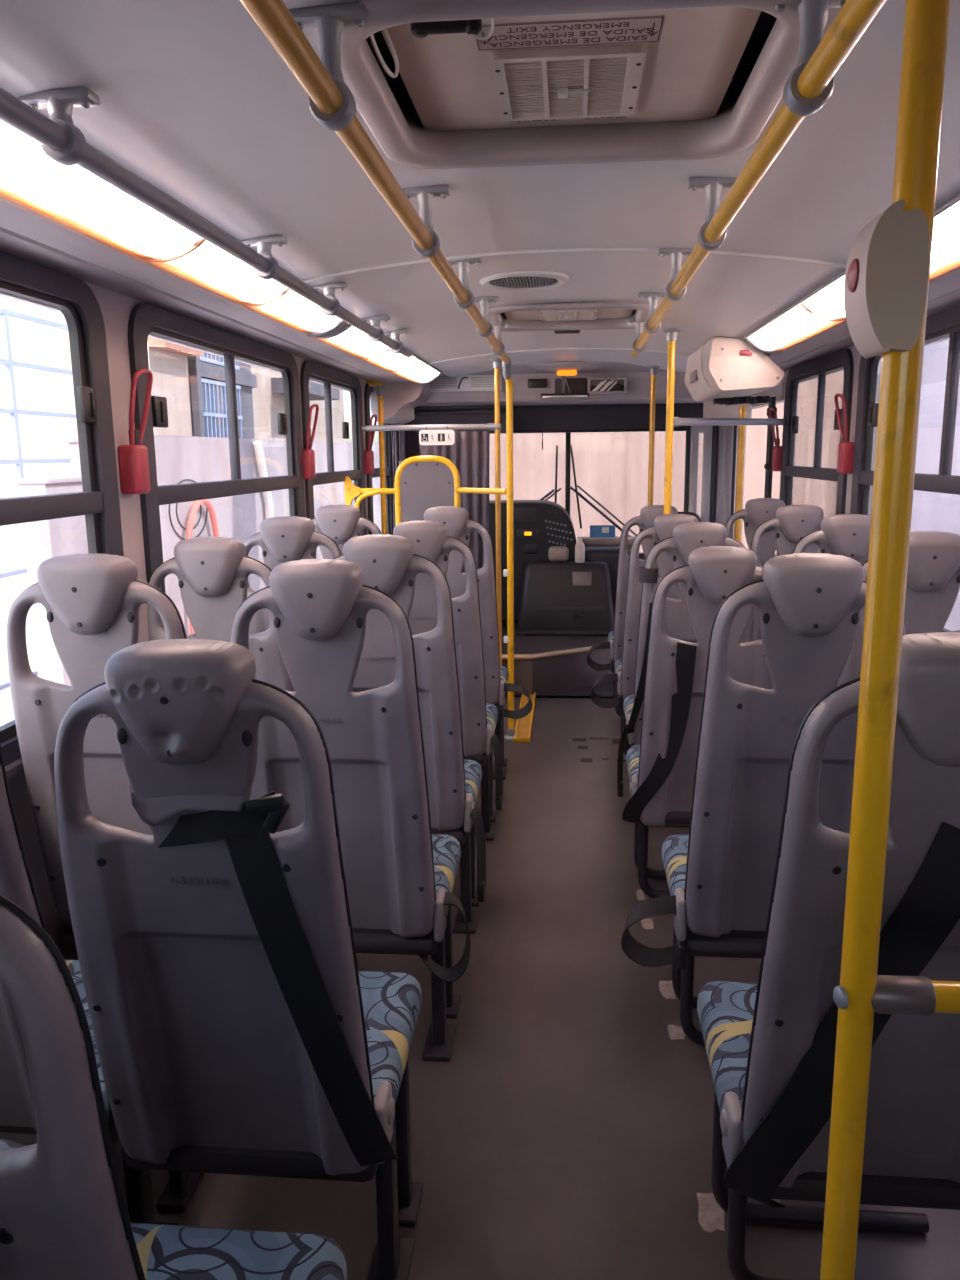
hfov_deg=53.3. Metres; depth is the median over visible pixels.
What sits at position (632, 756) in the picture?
seat cushion
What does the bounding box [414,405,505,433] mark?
roller blind
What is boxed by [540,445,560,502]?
windscreen wiper
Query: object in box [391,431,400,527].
curtain
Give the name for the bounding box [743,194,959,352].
ceiling light
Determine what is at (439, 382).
grille
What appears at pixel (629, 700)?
seat cushion
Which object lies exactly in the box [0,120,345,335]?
ceiling light
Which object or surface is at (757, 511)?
passenger seat
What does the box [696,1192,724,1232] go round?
floor patch
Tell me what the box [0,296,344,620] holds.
building
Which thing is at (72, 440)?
pier
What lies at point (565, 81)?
vent grille
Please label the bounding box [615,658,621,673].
seat cushion
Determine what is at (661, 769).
passenger seat
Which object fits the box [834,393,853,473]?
lever
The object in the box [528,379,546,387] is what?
clock display
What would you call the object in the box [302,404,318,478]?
lever
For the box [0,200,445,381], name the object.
trim
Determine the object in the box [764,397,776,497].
post
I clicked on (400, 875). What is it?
passenger seat
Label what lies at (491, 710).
seat cushion
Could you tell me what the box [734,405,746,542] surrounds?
pole
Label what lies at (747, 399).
trim
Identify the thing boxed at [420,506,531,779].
passenger seat
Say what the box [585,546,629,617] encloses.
case
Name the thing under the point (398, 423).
pillar
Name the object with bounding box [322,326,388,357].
diffuser
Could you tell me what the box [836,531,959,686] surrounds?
passenger seat
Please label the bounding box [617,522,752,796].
passenger seat
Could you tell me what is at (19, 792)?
baseboard
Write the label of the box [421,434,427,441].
print
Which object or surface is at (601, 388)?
compartment
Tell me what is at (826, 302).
diffuser
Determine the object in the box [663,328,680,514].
pole
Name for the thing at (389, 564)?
passenger seat
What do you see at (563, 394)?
mirror
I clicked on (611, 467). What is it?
wall
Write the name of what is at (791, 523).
passenger seat
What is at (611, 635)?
seat cushion
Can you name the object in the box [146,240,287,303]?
diffuser
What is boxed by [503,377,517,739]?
pole
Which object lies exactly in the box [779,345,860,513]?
wall
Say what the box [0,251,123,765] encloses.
window
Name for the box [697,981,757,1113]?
seat cushion
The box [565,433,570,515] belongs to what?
trim
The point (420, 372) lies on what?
diffuser
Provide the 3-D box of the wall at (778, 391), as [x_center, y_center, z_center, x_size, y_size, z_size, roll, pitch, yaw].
[1.748,-0.616,6.194,0.115,2.300,1.540,0,11,5]
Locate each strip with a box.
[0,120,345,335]
[307,322,442,383]
[513,692,535,741]
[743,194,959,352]
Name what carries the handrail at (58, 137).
attached to the ceiling
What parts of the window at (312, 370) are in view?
barrier rail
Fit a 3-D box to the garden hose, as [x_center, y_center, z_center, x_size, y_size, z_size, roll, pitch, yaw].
[-2.693,-0.369,9.454,0.060,2.063,0.870,0,11,5]
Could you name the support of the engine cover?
on the platform
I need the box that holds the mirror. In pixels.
[541,376,588,397]
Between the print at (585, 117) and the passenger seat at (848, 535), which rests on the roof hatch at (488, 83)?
the print at (585, 117)
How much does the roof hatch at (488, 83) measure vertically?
0.159 m
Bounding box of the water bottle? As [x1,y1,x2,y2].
[575,537,584,562]
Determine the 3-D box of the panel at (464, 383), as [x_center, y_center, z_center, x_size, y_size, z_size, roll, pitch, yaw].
[-0.105,-1.620,6.040,0.480,0.100,0.063,0,11,5]
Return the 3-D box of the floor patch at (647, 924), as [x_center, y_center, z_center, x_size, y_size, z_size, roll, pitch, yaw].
[0.523,0.887,2.990,0.036,0.002,0.069,0,11,5]
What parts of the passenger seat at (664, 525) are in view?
leg, leg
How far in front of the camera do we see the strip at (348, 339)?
4.16 m
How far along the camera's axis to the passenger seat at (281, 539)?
3.23 m
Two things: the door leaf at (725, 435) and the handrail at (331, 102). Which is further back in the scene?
the door leaf at (725, 435)
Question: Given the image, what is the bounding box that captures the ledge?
[582,537,634,550]
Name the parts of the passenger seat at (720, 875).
leg, leg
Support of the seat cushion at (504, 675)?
on the passenger seat at (456, 520)
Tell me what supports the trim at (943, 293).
attached to the wall at (638, 377)
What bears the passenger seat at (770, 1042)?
on the floor
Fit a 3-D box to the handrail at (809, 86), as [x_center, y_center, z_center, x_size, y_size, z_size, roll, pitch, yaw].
[0.444,-0.808,1.724,0.100,0.131,4.960,0,11,5]
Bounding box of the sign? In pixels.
[419,426,454,444]
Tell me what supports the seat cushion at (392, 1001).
on the passenger seat at (238, 1029)
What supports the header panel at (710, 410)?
attached to the wall at (638, 377)
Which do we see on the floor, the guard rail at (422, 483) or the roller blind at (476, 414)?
the guard rail at (422, 483)
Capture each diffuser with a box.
[0,120,201,259]
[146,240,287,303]
[244,290,341,332]
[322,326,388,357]
[366,351,417,371]
[394,360,438,382]
[748,304,841,350]
[802,275,845,319]
[930,202,959,277]
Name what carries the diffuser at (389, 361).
attached to the strip at (348, 339)
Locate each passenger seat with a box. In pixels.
[0,744,203,1225]
[0,895,346,1279]
[6,554,186,950]
[54,639,422,1279]
[147,537,294,691]
[231,559,470,1061]
[244,516,341,634]
[311,505,381,558]
[333,534,485,933]
[393,521,502,839]
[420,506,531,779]
[587,505,677,716]
[590,514,697,755]
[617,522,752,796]
[621,553,905,1046]
[622,546,772,897]
[697,632,959,1279]
[725,498,784,566]
[750,505,823,640]
[792,514,870,620]
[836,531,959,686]
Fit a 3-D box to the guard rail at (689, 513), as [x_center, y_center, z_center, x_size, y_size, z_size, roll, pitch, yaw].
[1.251,-0.628,5.951,0.353,0.336,0.044,0,11,5]
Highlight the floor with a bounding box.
[113,683,959,1279]
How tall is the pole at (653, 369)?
2.193 m
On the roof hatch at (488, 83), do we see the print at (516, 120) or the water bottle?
the print at (516, 120)
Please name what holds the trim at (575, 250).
attached to the ceiling
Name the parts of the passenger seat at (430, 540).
leg, leg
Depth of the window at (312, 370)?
5.02 m
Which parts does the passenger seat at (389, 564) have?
leg, leg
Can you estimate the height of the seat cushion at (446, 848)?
0.096 m
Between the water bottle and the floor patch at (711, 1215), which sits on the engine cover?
the water bottle
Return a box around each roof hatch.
[341,0,827,168]
[488,302,648,333]
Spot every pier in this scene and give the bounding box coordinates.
[13,476,87,685]
[64,436,80,475]
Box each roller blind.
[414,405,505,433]
[490,403,703,449]
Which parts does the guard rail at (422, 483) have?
panel, tube frame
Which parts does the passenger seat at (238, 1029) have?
leg, leg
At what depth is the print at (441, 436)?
5.38 m
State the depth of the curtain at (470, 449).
5.56 m
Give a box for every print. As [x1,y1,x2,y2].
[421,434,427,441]
[438,433,444,440]
[516,120,553,121]
[585,117,624,118]
[602,527,608,532]
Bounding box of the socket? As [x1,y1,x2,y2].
[673,417,680,426]
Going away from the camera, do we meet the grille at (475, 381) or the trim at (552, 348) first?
the trim at (552, 348)
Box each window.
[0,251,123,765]
[128,303,304,636]
[300,360,500,535]
[364,384,393,534]
[673,348,853,514]
[850,305,959,631]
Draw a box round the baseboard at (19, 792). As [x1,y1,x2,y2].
[5,757,78,959]
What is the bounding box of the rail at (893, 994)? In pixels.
[872,975,959,1015]
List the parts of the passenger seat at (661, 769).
leg, leg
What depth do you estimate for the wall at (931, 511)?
7.88 m
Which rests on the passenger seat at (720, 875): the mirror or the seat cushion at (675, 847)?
the seat cushion at (675, 847)
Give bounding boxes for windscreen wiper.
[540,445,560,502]
[570,445,636,536]
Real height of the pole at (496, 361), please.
1.964 m
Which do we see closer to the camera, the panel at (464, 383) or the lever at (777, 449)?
the lever at (777, 449)
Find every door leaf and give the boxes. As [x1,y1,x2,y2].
[684,425,715,521]
[712,425,736,538]
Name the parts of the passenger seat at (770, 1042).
leg, leg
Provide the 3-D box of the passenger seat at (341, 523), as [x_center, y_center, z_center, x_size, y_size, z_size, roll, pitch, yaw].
[-0.560,0.006,4.311,0.440,1.246,0.598,0,11,5]
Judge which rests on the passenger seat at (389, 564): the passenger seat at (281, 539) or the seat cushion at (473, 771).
the seat cushion at (473, 771)
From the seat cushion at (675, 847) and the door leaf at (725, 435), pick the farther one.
the door leaf at (725, 435)
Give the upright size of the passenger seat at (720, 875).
1.249 m
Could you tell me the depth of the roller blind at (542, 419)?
6.39 m
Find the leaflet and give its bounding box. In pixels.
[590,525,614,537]
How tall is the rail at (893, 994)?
0.068 m
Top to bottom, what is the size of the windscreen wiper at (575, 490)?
0.679 m
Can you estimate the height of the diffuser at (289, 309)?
0.068 m
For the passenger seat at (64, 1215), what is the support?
on the floor
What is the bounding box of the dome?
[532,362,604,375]
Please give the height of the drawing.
0.586 m
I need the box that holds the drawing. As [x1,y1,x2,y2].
[169,479,207,539]
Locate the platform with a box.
[502,620,612,694]
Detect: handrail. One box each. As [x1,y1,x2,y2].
[0,87,411,357]
[240,0,511,379]
[627,0,886,356]
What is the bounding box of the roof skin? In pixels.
[0,79,949,391]
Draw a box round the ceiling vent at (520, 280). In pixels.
[479,271,568,290]
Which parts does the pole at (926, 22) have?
stop button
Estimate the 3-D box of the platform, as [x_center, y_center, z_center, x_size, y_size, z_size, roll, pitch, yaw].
[0.238,0.062,6.621,1.720,0.238,1.640,0,11,5]
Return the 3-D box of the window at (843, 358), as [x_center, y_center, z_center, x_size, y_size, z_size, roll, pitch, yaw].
[1.254,-0.814,4.697,0.788,1.072,1.220,0,11,5]
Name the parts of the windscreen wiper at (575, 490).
wiper blade, wiper arm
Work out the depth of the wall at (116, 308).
2.57 m
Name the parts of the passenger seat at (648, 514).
leg, leg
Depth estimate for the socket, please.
4.17 m
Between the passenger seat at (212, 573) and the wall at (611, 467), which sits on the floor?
the passenger seat at (212, 573)
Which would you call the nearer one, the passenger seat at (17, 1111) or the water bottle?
the passenger seat at (17, 1111)
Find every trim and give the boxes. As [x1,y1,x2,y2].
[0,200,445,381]
[301,248,846,282]
[370,381,430,423]
[428,348,690,364]
[502,646,604,659]
[525,632,608,635]
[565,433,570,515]
[713,396,769,404]
[744,269,959,370]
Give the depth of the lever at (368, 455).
5.55 m
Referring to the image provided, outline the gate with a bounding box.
[0,308,75,690]
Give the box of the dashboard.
[489,500,576,619]
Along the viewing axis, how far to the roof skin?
3.10 m
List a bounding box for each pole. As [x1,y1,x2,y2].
[366,381,386,533]
[490,358,505,702]
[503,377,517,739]
[647,365,659,505]
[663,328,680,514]
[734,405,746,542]
[820,0,949,1279]
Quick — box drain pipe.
[253,441,273,518]
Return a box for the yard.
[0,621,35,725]
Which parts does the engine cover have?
panel, flap frame, label plate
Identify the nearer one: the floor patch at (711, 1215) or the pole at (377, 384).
the floor patch at (711, 1215)
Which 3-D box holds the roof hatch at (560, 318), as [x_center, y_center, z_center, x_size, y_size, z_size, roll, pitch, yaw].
[0.349,-1.335,3.777,0.670,0.163,0.717,0,11,5]
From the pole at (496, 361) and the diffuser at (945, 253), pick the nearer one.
the diffuser at (945, 253)
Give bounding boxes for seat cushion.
[65,960,112,1120]
[131,1223,346,1279]
[358,971,421,1103]
[432,834,460,892]
[464,760,481,802]
[486,703,497,731]
[500,666,508,682]
[608,631,613,641]
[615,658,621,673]
[623,695,633,719]
[626,745,639,781]
[662,835,688,895]
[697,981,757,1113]
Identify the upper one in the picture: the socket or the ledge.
the socket
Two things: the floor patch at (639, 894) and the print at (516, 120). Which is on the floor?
the floor patch at (639, 894)
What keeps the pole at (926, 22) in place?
on the floor
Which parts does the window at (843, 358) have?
barrier rail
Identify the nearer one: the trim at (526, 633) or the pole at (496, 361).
the pole at (496, 361)
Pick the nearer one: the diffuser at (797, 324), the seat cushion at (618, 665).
the diffuser at (797, 324)
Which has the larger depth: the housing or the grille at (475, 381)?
the grille at (475, 381)
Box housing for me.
[685,337,784,401]
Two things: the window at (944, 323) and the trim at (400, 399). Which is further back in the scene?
the trim at (400, 399)
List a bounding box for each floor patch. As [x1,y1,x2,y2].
[636,890,643,899]
[641,919,652,929]
[659,980,674,999]
[667,1025,684,1039]
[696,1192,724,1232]
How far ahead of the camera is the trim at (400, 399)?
5.77 m
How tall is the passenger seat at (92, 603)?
1.262 m
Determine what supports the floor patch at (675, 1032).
on the floor
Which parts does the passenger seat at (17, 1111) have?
leg, leg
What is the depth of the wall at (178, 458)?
10.19 m
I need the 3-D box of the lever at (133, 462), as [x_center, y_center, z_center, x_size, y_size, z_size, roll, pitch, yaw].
[-0.919,-0.557,2.561,0.081,0.328,0.090,0,11,5]
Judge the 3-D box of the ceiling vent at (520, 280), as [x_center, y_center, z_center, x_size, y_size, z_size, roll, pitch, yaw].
[0.136,-1.118,2.981,0.280,0.017,0.280,0,11,5]
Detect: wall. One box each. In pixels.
[84,281,404,642]
[154,435,381,635]
[405,419,644,559]
[426,361,757,405]
[489,370,843,553]
[733,371,784,542]
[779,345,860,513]
[877,339,959,630]
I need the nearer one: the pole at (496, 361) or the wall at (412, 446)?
the pole at (496, 361)
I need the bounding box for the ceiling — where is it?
[0,0,959,377]
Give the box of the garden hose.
[186,499,218,634]
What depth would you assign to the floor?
2.17 m
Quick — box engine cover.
[516,561,613,634]
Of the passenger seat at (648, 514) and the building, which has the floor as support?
the passenger seat at (648, 514)
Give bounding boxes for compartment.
[588,378,626,393]
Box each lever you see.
[117,369,152,493]
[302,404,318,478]
[364,414,376,474]
[769,408,781,470]
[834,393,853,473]
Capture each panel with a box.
[429,374,501,391]
[703,401,751,417]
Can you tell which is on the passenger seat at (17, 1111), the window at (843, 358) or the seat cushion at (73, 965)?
the seat cushion at (73, 965)
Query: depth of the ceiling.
1.87 m
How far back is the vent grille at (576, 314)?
3.85 m
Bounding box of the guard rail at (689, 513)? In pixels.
[678,512,701,521]
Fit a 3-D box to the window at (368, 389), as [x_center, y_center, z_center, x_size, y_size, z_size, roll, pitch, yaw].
[-0.641,-1.054,6.033,0.050,1.072,0.760,0,11,5]
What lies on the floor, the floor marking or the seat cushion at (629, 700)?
the floor marking
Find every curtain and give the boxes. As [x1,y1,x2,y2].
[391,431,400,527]
[419,431,489,572]
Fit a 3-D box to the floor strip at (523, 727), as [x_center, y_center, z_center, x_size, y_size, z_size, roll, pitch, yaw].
[0.255,0.419,5.352,0.084,0.022,0.954,0,11,5]
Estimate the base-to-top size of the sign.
0.104 m
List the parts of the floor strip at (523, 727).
plate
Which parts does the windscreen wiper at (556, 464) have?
wiper arm, wiper blade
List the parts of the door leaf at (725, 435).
frame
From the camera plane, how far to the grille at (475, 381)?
6.02 m
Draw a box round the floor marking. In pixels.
[573,737,625,761]
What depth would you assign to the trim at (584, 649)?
5.83 m
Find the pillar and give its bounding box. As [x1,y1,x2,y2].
[391,423,401,473]
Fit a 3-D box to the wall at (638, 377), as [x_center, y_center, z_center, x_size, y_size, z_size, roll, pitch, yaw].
[0.579,-1.692,6.266,2.380,0.290,1.200,0,11,5]
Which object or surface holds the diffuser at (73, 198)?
attached to the ceiling light at (74, 199)
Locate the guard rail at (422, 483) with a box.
[344,456,506,524]
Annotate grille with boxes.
[430,378,456,387]
[471,377,493,386]
[491,44,645,120]
[540,309,596,320]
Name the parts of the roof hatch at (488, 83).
panel, lid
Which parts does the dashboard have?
blank panel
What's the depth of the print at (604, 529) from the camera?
6.84 m
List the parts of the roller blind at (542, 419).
pull cord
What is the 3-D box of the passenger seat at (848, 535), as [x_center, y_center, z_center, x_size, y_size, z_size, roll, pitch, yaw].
[1.274,0.136,3.568,0.440,1.231,0.598,0,11,5]
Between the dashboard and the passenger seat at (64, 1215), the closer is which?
the passenger seat at (64, 1215)
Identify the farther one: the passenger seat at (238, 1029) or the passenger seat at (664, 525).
the passenger seat at (664, 525)
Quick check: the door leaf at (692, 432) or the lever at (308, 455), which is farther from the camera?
the door leaf at (692, 432)
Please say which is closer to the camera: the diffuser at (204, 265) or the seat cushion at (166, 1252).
the seat cushion at (166, 1252)
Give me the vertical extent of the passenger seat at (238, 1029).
1.217 m
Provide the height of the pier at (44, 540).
2.290 m
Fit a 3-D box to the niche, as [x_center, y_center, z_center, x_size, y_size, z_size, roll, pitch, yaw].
[0.571,-1.590,6.016,0.200,0.105,0.048,0,11,5]
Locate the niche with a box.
[555,378,586,392]
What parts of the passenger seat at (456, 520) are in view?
leg, leg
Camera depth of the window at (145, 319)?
3.13 m
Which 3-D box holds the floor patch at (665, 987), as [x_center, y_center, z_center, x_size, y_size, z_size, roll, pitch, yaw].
[0.513,0.959,2.623,0.043,0.002,0.095,0,11,5]
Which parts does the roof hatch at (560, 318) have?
pull handle, panel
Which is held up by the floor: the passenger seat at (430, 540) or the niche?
the passenger seat at (430, 540)
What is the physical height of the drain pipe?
2.621 m
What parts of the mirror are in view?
glass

